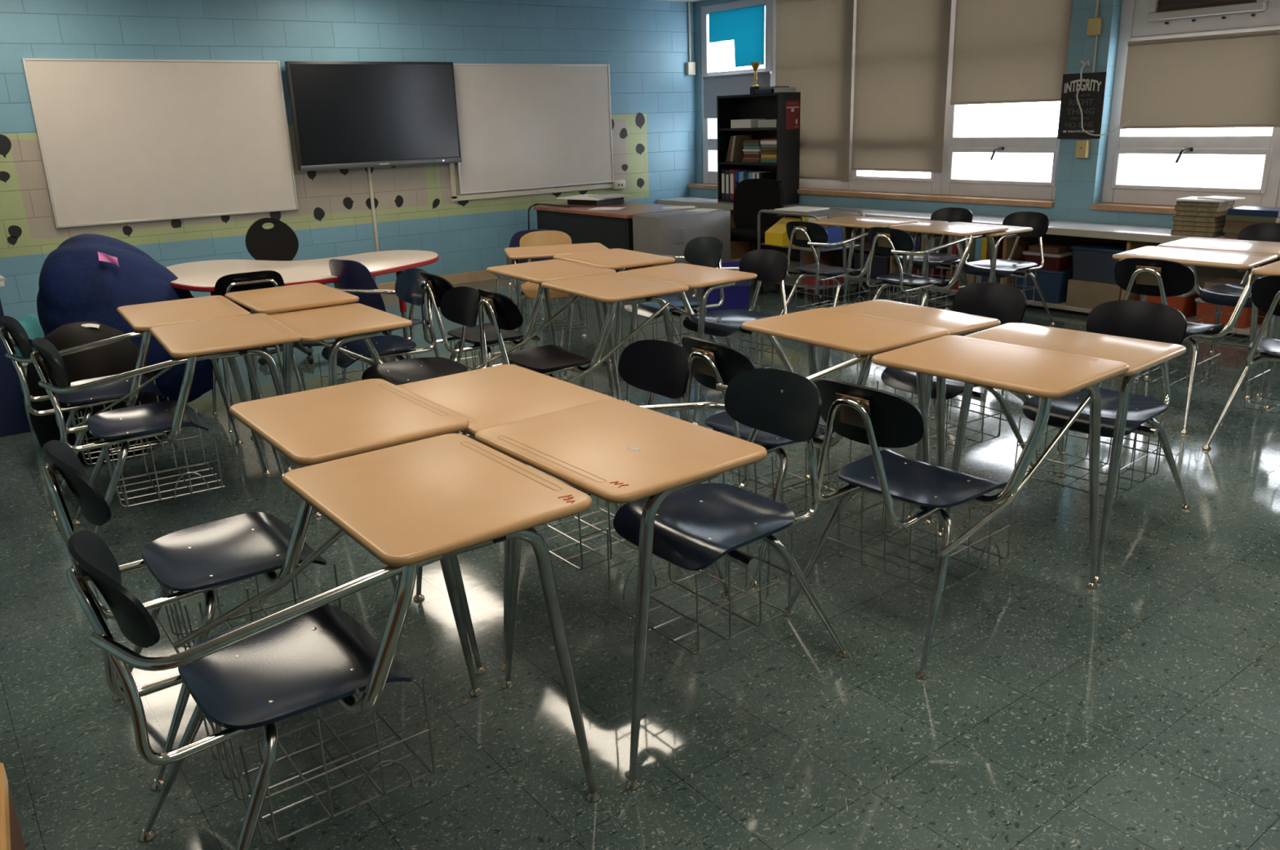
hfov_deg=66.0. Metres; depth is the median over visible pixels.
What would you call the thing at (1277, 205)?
window
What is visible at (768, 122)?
storage box
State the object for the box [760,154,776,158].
book
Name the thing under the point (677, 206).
paper sheet
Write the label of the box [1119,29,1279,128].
roller shade
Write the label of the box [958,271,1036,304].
basket
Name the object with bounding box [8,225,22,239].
decal
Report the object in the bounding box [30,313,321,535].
desk
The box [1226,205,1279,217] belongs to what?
book
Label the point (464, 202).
decal
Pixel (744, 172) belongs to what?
binder
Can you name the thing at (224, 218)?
decal
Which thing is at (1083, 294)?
carton
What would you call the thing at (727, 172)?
binder
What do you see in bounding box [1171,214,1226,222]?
book
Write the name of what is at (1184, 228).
book
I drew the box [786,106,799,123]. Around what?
print
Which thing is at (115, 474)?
basket
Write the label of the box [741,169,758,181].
binder
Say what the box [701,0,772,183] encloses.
window
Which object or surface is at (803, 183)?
window
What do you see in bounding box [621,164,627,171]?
decal
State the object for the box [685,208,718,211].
paper sheet
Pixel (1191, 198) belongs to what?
paper stack
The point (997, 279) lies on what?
book
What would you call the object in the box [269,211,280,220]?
decal
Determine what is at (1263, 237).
desk
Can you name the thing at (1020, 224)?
desk
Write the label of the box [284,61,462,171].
wall screen
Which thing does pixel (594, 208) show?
paper sheet
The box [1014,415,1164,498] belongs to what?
basket
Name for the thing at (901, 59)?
roller shade
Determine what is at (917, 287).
basket
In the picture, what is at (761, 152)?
book
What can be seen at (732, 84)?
roller shade
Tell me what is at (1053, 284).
storage tote
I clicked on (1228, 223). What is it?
book
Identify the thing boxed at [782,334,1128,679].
desk
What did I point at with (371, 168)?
decal
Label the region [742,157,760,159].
book
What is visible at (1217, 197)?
paper stack
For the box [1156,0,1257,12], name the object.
grille
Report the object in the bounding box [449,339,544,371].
basket
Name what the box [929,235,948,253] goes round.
book
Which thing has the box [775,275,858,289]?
shelf
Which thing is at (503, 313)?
desk
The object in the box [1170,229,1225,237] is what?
book
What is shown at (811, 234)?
desk
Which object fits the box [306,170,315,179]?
decal
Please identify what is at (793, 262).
shelf
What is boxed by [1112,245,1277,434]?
desk
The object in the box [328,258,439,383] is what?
chair
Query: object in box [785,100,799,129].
flyer
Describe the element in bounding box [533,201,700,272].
desk
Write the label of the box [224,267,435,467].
desk
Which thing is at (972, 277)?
book
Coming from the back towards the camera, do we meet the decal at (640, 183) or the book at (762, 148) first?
the decal at (640, 183)
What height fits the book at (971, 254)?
0.227 m
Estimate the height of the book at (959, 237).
0.178 m
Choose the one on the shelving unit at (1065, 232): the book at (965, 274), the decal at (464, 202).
the book at (965, 274)
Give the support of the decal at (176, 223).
attached to the wall at (644, 43)
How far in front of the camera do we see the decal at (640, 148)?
10.43 m
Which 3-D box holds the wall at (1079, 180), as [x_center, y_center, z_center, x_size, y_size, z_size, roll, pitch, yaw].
[3.939,-2.052,6.711,0.350,2.620,10.830,-14,21,-35]
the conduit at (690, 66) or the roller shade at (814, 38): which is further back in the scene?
the conduit at (690, 66)
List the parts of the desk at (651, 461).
leg, leg, arm rail, seat, leg, support post, backrest, frame, leg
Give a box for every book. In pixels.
[742,142,760,146]
[742,149,760,151]
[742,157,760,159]
[742,159,760,162]
[743,146,760,149]
[743,151,759,154]
[744,139,760,142]
[744,154,760,157]
[755,88,773,93]
[759,85,789,89]
[760,137,777,140]
[760,140,777,144]
[760,144,777,147]
[760,147,776,151]
[760,151,776,154]
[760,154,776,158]
[760,157,776,160]
[760,160,776,162]
[914,234,921,251]
[920,232,942,250]
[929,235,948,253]
[946,269,952,288]
[947,235,952,253]
[951,235,957,254]
[951,268,959,289]
[957,235,964,254]
[960,270,967,288]
[962,240,965,251]
[967,273,976,284]
[968,239,975,259]
[974,238,982,260]
[975,275,981,283]
[980,235,998,260]
[981,275,986,282]
[986,236,1004,259]
[995,277,1000,284]
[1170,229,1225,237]
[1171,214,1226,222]
[1172,224,1223,232]
[1173,204,1232,212]
[1173,220,1225,227]
[1176,200,1235,207]
[1176,210,1227,217]
[1222,226,1244,233]
[1224,220,1279,227]
[1224,232,1238,238]
[1225,214,1279,222]
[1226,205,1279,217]
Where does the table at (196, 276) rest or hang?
on the floor
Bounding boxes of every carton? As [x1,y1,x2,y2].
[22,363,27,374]
[1066,278,1121,308]
[1203,277,1246,288]
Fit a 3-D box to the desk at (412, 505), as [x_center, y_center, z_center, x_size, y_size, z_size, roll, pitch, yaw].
[-0.629,0.503,2.104,0.926,0.787,0.630,-15,21,-35]
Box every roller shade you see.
[702,71,772,118]
[775,0,853,180]
[851,0,951,172]
[950,0,1072,105]
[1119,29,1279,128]
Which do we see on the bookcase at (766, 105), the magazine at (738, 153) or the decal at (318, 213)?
the magazine at (738, 153)
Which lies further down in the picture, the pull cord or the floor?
the floor
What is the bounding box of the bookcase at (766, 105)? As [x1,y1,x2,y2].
[716,92,800,204]
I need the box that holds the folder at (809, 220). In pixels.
[807,216,826,222]
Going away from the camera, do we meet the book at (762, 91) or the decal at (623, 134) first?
the book at (762, 91)
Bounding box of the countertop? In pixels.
[660,195,1236,239]
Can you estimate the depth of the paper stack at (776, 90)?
9.27 m
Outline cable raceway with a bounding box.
[448,162,625,201]
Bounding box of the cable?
[528,203,592,229]
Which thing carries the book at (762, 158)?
on the book at (761, 161)
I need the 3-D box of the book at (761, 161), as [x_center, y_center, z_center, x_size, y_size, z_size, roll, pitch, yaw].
[1.317,-2.561,9.572,0.202,0.020,0.225,-14,21,-35]
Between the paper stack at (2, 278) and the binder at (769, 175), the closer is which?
the paper stack at (2, 278)
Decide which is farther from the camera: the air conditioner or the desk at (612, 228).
the desk at (612, 228)
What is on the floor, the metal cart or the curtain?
the metal cart
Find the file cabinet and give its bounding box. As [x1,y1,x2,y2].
[632,207,730,297]
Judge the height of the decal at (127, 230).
0.085 m
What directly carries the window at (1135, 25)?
in the wall at (1079, 180)
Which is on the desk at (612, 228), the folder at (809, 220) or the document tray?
the document tray
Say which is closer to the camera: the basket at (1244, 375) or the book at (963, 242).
the basket at (1244, 375)
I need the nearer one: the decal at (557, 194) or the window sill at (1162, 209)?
the window sill at (1162, 209)
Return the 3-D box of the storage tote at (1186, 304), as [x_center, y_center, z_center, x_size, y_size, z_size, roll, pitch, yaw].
[3.651,-0.849,6.782,0.330,0.180,0.320,-14,21,-35]
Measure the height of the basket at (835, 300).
0.237 m
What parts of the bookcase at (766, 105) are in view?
shelf, panel, shelf, shelf, shelf, panel, panel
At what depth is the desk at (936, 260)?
7.25 m
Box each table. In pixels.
[0,762,25,849]
[165,249,439,393]
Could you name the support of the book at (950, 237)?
on the shelving unit at (1065, 232)
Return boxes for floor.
[0,273,1279,849]
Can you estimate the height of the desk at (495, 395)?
0.766 m
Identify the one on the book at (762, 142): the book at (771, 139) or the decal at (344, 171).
the book at (771, 139)
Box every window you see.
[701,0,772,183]
[771,0,848,190]
[848,0,942,194]
[940,0,1060,199]
[1101,0,1279,207]
[1275,182,1279,207]
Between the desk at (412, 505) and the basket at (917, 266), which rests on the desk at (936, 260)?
the basket at (917, 266)
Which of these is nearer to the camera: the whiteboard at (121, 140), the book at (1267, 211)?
the book at (1267, 211)
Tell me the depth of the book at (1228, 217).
6.14 m
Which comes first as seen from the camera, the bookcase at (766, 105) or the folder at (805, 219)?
the folder at (805, 219)
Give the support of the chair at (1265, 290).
on the floor
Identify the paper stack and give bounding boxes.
[0,275,5,281]
[0,281,4,286]
[773,87,795,93]
[774,205,829,212]
[1176,195,1232,202]
[1197,195,1245,199]
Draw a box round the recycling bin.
[702,261,751,311]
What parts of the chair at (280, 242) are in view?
backrest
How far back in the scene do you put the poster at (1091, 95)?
7.24 m
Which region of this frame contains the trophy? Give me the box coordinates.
[750,62,760,93]
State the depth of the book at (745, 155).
9.68 m
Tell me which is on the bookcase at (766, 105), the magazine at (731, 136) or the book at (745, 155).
the magazine at (731, 136)
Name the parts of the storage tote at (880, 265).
lid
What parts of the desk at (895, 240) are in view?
plate, leg, backrest, frame, seat plate, leg, seat, leg, arm rail, support post, leg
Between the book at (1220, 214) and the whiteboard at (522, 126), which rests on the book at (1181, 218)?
the book at (1220, 214)
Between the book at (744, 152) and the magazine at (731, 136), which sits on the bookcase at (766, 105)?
the magazine at (731, 136)
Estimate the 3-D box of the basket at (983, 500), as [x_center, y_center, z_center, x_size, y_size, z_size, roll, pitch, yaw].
[0.852,0.297,2.978,0.372,0.237,0.387,-16,22,-37]
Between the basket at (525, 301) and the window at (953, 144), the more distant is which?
the window at (953, 144)
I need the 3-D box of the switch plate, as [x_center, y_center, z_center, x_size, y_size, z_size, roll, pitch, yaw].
[3.274,-2.042,7.295,0.048,0.125,0.084,-14,21,-35]
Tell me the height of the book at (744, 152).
0.028 m
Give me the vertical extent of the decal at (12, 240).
0.070 m
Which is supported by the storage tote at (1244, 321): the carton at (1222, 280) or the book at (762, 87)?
the carton at (1222, 280)
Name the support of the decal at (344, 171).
attached to the wall at (644, 43)
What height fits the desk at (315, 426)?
0.796 m
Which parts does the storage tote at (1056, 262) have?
lid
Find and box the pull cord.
[1075,60,1130,135]
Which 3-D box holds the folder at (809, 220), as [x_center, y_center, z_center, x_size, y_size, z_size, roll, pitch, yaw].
[1.448,-1.588,8.063,0.200,0.220,0.020,-13,20,-31]
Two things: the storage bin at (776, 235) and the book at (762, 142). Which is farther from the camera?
the book at (762, 142)
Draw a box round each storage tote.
[853,250,890,279]
[902,262,955,279]
[1016,267,1072,303]
[1022,250,1072,271]
[1071,241,1126,284]
[1139,287,1203,318]
[1195,297,1265,328]
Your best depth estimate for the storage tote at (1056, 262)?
7.28 m
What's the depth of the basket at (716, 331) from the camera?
5.27 m
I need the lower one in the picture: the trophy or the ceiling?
the trophy
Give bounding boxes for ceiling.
[662,0,702,1]
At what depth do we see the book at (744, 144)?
9.64 m
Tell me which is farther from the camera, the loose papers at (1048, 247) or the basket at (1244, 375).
the loose papers at (1048, 247)
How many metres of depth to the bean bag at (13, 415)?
5.12 m
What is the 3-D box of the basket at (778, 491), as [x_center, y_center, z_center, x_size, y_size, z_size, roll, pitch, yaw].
[0.490,0.139,3.522,0.372,0.237,0.387,-14,21,-34]
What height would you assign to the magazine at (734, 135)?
0.251 m
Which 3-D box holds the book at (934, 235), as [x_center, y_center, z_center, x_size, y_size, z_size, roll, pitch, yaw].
[2.425,-1.519,8.208,0.176,0.175,0.076,-14,21,-35]
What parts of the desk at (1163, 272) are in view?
leg, plate, backrest, frame, leg, seat, support post, leg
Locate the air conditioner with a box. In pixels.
[1147,0,1267,24]
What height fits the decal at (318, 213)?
0.124 m
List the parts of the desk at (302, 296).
leg, leg, support post, arm rail, seat, leg, seat plate, frame, leg, backrest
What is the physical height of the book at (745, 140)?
0.020 m
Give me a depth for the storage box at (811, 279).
7.99 m
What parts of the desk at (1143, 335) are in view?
leg, leg, support post, seat, basket rod, leg, frame, backrest, leg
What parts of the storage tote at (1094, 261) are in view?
lid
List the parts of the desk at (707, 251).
leg, leg, support post, seat, arm rail, leg, frame, backrest, leg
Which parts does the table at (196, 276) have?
leg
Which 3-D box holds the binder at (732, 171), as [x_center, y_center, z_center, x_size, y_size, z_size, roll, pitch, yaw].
[1.018,-2.453,10.047,0.222,0.300,0.075,-14,21,-35]
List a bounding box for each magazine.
[725,136,731,161]
[727,136,733,161]
[728,135,733,161]
[730,135,735,161]
[732,134,751,161]
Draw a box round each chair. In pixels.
[10,313,44,395]
[26,320,159,463]
[210,270,304,432]
[244,217,333,364]
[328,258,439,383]
[493,228,564,328]
[730,178,785,288]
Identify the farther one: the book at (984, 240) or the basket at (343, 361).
the book at (984, 240)
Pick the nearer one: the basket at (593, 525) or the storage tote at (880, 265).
the basket at (593, 525)
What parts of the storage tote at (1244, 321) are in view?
lid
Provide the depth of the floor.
2.74 m
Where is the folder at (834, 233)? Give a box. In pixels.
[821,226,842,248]
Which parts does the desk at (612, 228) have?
modesty panel, panel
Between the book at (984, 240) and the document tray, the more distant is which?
the document tray
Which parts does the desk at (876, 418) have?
leg, plate, backrest, frame, basket rod, seat plate, seat, leg, leg, support post, leg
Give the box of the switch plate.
[1075,140,1089,157]
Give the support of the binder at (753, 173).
on the bookcase at (766, 105)
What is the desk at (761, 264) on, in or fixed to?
on the floor
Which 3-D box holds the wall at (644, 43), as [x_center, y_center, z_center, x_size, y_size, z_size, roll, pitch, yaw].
[-2.955,-2.344,8.392,9.400,2.620,0.200,-14,21,-35]
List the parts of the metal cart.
frame, frame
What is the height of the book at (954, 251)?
0.200 m
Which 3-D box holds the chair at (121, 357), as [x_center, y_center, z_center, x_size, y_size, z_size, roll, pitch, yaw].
[-2.653,-0.183,4.773,0.560,0.635,0.560,-14,21,-35]
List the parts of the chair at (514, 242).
leg, seat, leg, backrest, leg, leg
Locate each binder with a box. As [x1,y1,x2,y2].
[720,168,741,199]
[725,169,729,199]
[729,168,750,199]
[734,169,754,188]
[738,171,741,182]
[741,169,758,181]
[743,170,762,179]
[748,170,767,178]
[752,171,767,178]
[759,171,776,179]
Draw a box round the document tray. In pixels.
[567,197,623,205]
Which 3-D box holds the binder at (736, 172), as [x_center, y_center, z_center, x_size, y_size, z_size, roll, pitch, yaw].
[1.061,-2.433,9.996,0.220,0.290,0.060,-14,21,-35]
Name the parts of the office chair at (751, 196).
seat, backrest, armrest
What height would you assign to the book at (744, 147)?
0.030 m
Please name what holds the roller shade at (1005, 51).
attached to the window at (953, 144)
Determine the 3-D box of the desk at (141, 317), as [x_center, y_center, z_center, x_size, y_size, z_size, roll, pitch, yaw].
[-2.201,-0.139,4.330,0.920,0.787,0.630,-13,20,-31]
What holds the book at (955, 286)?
on the shelving unit at (1065, 232)
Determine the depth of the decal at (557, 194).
9.93 m
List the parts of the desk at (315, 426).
plate, backrest, leg, frame, basket rod, leg, seat, support post, leg, leg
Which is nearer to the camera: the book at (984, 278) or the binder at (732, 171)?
the book at (984, 278)
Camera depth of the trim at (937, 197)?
8.51 m
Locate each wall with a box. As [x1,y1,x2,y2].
[0,0,696,321]
[689,0,1176,226]
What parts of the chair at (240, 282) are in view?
leg, leg, backrest, frame, leg, leg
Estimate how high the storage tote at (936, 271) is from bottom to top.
0.200 m
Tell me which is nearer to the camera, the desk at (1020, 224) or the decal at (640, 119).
the desk at (1020, 224)
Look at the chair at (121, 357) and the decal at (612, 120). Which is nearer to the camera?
the chair at (121, 357)
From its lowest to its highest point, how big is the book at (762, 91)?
0.036 m
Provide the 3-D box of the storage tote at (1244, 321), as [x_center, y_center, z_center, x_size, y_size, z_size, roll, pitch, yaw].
[3.887,-0.754,6.486,0.330,0.160,0.340,-14,21,-35]
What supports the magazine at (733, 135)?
on the bookcase at (766, 105)
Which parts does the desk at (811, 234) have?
leg, plate, backrest, frame, seat plate, leg, seat, leg, arm rail, support post, leg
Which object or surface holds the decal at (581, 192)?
attached to the wall at (644, 43)
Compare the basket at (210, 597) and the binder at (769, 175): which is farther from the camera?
the binder at (769, 175)
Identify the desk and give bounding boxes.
[0,295,271,516]
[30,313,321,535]
[40,378,486,791]
[66,433,600,849]
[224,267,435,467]
[267,286,506,471]
[396,339,718,671]
[419,259,616,436]
[474,368,850,790]
[477,272,688,419]
[504,230,611,368]
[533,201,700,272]
[552,236,724,399]
[617,248,793,424]
[681,307,949,587]
[780,215,918,315]
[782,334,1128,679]
[806,282,1033,519]
[842,207,973,305]
[866,221,1008,311]
[916,211,1055,329]
[942,299,1191,582]
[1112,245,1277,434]
[1144,222,1279,396]
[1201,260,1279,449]
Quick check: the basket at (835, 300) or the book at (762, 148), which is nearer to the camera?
the basket at (835, 300)
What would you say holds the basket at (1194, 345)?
on the desk at (1163, 272)
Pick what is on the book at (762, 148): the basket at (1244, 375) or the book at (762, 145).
the book at (762, 145)
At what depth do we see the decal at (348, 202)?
8.68 m
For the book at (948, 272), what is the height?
0.142 m
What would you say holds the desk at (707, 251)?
on the floor
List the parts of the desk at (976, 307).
leg, seat, leg, support post, leg, basket rod, backrest, leg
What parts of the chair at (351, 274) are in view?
leg, backrest, leg, leg, seat, leg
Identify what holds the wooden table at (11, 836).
on the floor
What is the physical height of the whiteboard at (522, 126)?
1.160 m
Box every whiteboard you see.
[22,57,298,228]
[453,63,613,194]
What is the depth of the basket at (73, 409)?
4.21 m
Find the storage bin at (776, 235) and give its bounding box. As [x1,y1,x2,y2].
[764,217,802,246]
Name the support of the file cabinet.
on the floor
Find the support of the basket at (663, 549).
on the desk at (651, 461)
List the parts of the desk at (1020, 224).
leg, support post, seat, leg, backrest, frame, leg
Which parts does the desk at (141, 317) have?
plate, backrest, frame, leg, leg, arm rail, seat plate, seat, support post, leg, leg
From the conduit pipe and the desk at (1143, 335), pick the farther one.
the conduit pipe
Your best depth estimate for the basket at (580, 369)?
4.44 m
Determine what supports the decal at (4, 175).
attached to the wall at (644, 43)
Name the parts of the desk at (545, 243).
support post, leg, leg, backrest, seat, leg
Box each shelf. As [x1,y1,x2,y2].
[730,257,1275,337]
[760,242,860,252]
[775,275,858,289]
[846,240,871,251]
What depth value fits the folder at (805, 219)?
8.00 m
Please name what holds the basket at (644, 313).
on the desk at (707, 251)
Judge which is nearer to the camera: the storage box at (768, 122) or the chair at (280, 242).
the chair at (280, 242)
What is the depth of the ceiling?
10.28 m
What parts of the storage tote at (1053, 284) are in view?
lid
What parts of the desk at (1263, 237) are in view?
leg, support post, leg, seat, frame, backrest, leg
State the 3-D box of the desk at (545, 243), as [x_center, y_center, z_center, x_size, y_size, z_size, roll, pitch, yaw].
[-0.558,-0.854,6.491,0.630,0.755,0.900,-5,18,-11]
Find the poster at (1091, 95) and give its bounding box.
[1057,71,1106,138]
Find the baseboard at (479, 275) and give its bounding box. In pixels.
[377,269,502,294]
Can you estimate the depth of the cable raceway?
9.67 m
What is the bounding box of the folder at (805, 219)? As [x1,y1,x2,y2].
[803,215,822,222]
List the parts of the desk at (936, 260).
leg, leg, leg, support post, seat, backrest, frame, leg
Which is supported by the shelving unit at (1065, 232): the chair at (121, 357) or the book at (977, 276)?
the book at (977, 276)
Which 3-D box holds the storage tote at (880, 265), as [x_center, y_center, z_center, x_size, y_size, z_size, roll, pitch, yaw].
[2.129,-1.415,8.709,0.330,0.210,0.400,-14,21,-35]
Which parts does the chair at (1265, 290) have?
leg, frame, seat, backrest, seat plate, leg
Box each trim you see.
[687,182,1054,207]
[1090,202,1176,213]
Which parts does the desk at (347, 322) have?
leg, leg, support post, seat, backrest, frame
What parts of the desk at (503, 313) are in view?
plate, backrest, frame, seat plate, seat, support post, leg, under frame, leg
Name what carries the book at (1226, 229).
on the book at (1227, 235)
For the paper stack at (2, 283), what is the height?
0.020 m
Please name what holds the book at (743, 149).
on the book at (744, 152)
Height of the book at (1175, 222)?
0.028 m
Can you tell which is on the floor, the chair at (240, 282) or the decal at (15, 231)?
the chair at (240, 282)
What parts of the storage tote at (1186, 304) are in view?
lid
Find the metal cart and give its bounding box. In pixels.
[754,204,866,305]
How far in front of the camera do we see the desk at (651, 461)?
2.56 m
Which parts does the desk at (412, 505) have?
plate, backrest, frame, leg, leg, arm rail, seat, support post, leg, under frame, leg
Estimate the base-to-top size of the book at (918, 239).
0.143 m
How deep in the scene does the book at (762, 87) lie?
9.37 m
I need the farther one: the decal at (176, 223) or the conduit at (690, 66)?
the conduit at (690, 66)
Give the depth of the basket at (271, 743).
1.99 m
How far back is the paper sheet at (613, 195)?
9.13 m
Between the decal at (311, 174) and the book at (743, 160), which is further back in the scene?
the book at (743, 160)
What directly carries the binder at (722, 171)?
on the bookcase at (766, 105)
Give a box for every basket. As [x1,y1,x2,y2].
[66,379,178,464]
[100,408,224,506]
[159,520,342,650]
[200,612,435,844]
[317,354,415,387]
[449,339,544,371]
[523,296,587,332]
[531,364,614,397]
[536,497,638,571]
[606,528,793,656]
[621,309,706,348]
[680,325,773,368]
[707,428,851,514]
[795,275,870,309]
[835,483,1012,592]
[876,284,959,311]
[876,381,1004,453]
[888,263,961,300]
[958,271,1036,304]
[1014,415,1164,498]
[1114,336,1222,389]
[1192,299,1265,348]
[1240,351,1279,413]
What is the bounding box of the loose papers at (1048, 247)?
[1028,242,1075,253]
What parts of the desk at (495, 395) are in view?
leg, leg, seat, leg, backrest, frame, leg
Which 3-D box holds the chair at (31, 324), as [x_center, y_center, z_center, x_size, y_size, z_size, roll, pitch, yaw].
[-3.655,-0.432,5.947,0.340,0.474,0.240,-14,21,-35]
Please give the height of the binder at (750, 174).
0.280 m
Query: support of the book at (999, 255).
on the shelving unit at (1065, 232)
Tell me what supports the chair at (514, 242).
on the floor
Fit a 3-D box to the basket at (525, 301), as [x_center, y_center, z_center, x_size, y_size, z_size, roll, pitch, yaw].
[-0.576,-0.778,6.613,0.387,0.228,0.372,-5,18,-11]
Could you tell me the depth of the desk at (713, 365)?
3.38 m
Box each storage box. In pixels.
[730,118,765,128]
[758,119,777,127]
[801,276,844,285]
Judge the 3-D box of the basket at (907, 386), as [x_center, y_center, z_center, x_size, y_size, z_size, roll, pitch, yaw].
[1.252,-0.066,4.127,0.372,0.229,0.387,-13,20,-31]
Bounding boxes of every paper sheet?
[556,194,623,199]
[587,207,625,209]
[588,193,634,198]
[662,205,695,208]
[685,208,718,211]
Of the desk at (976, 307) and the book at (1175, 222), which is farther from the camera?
the book at (1175, 222)
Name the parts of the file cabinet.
lock plate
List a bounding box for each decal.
[0,133,11,158]
[0,171,9,182]
[7,235,17,245]
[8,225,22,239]
[122,226,132,235]
[170,218,182,227]
[221,215,229,223]
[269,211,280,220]
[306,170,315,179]
[313,207,324,222]
[339,168,348,175]
[342,196,353,208]
[364,167,373,173]
[365,197,377,209]
[394,195,403,207]
[432,198,439,208]
[457,200,468,206]
[551,186,561,197]
[578,190,587,194]
[611,119,613,128]
[619,128,627,138]
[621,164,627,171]
[635,112,644,128]
[635,143,644,155]
[636,177,644,187]
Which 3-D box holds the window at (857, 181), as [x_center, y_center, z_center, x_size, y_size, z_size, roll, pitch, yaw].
[2.276,-2.970,8.654,0.092,1.810,1.040,-14,21,-35]
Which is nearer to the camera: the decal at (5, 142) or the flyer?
the decal at (5, 142)
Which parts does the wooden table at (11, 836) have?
panel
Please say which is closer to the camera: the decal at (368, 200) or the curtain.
the decal at (368, 200)
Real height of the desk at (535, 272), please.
0.787 m
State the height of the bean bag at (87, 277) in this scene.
0.958 m
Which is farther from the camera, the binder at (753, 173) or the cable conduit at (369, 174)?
the binder at (753, 173)
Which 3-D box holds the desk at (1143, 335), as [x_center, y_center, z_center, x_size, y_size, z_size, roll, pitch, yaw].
[1.591,-0.005,3.534,0.888,0.760,0.630,-16,22,-38]
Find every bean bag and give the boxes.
[0,298,30,436]
[36,233,218,403]
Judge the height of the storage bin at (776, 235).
0.200 m
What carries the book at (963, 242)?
on the shelving unit at (1065, 232)
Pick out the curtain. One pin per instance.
(745, 26)
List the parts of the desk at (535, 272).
plate, backrest, leg, frame, leg, seat plate, seat, support post, leg, leg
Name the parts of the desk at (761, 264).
leg, leg, support post, seat, leg, basket rod, backrest, frame, leg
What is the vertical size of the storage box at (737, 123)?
0.080 m
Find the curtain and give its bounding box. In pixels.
[708,4,764,66]
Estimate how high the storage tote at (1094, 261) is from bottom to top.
0.239 m
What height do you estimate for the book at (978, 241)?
0.197 m
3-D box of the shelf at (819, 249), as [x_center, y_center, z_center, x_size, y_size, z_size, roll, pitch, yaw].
[1.399,-1.487,8.140,0.470,0.014,0.700,-13,20,-31]
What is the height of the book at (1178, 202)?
0.030 m
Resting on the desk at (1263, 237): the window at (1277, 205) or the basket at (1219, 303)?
the basket at (1219, 303)
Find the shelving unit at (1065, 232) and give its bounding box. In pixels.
[657,195,1279,337]
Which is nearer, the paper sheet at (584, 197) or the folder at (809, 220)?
the folder at (809, 220)
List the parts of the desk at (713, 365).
plate, backrest, frame, seat plate, seat, leg, arm rail, leg, support post, leg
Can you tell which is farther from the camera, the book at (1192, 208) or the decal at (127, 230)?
the decal at (127, 230)
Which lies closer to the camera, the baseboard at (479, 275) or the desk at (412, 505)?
the desk at (412, 505)
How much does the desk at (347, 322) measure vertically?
0.760 m
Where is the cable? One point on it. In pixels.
(535, 204)
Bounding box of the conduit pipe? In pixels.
[1086,0,1102,72]
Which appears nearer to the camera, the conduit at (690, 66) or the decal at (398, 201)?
the decal at (398, 201)
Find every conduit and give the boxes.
[366,167,379,251]
[685,1,695,75]
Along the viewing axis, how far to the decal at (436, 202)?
9.17 m
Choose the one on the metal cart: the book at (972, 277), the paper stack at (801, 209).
the paper stack at (801, 209)
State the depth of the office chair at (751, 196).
8.83 m
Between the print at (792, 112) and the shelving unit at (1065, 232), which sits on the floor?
the shelving unit at (1065, 232)
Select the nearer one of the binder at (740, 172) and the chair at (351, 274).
the chair at (351, 274)
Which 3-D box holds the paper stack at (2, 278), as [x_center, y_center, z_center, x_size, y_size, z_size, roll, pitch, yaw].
[-3.429,-0.735,5.026,0.300,0.020,0.240,-16,22,-38]
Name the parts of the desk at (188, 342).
plate, backrest, leg, frame, leg, arm rail, seat plate, seat, support post, under frame, leg, leg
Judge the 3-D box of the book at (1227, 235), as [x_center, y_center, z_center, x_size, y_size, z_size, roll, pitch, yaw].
[3.911,-1.203,6.252,0.220,0.035,0.290,-14,21,-35]

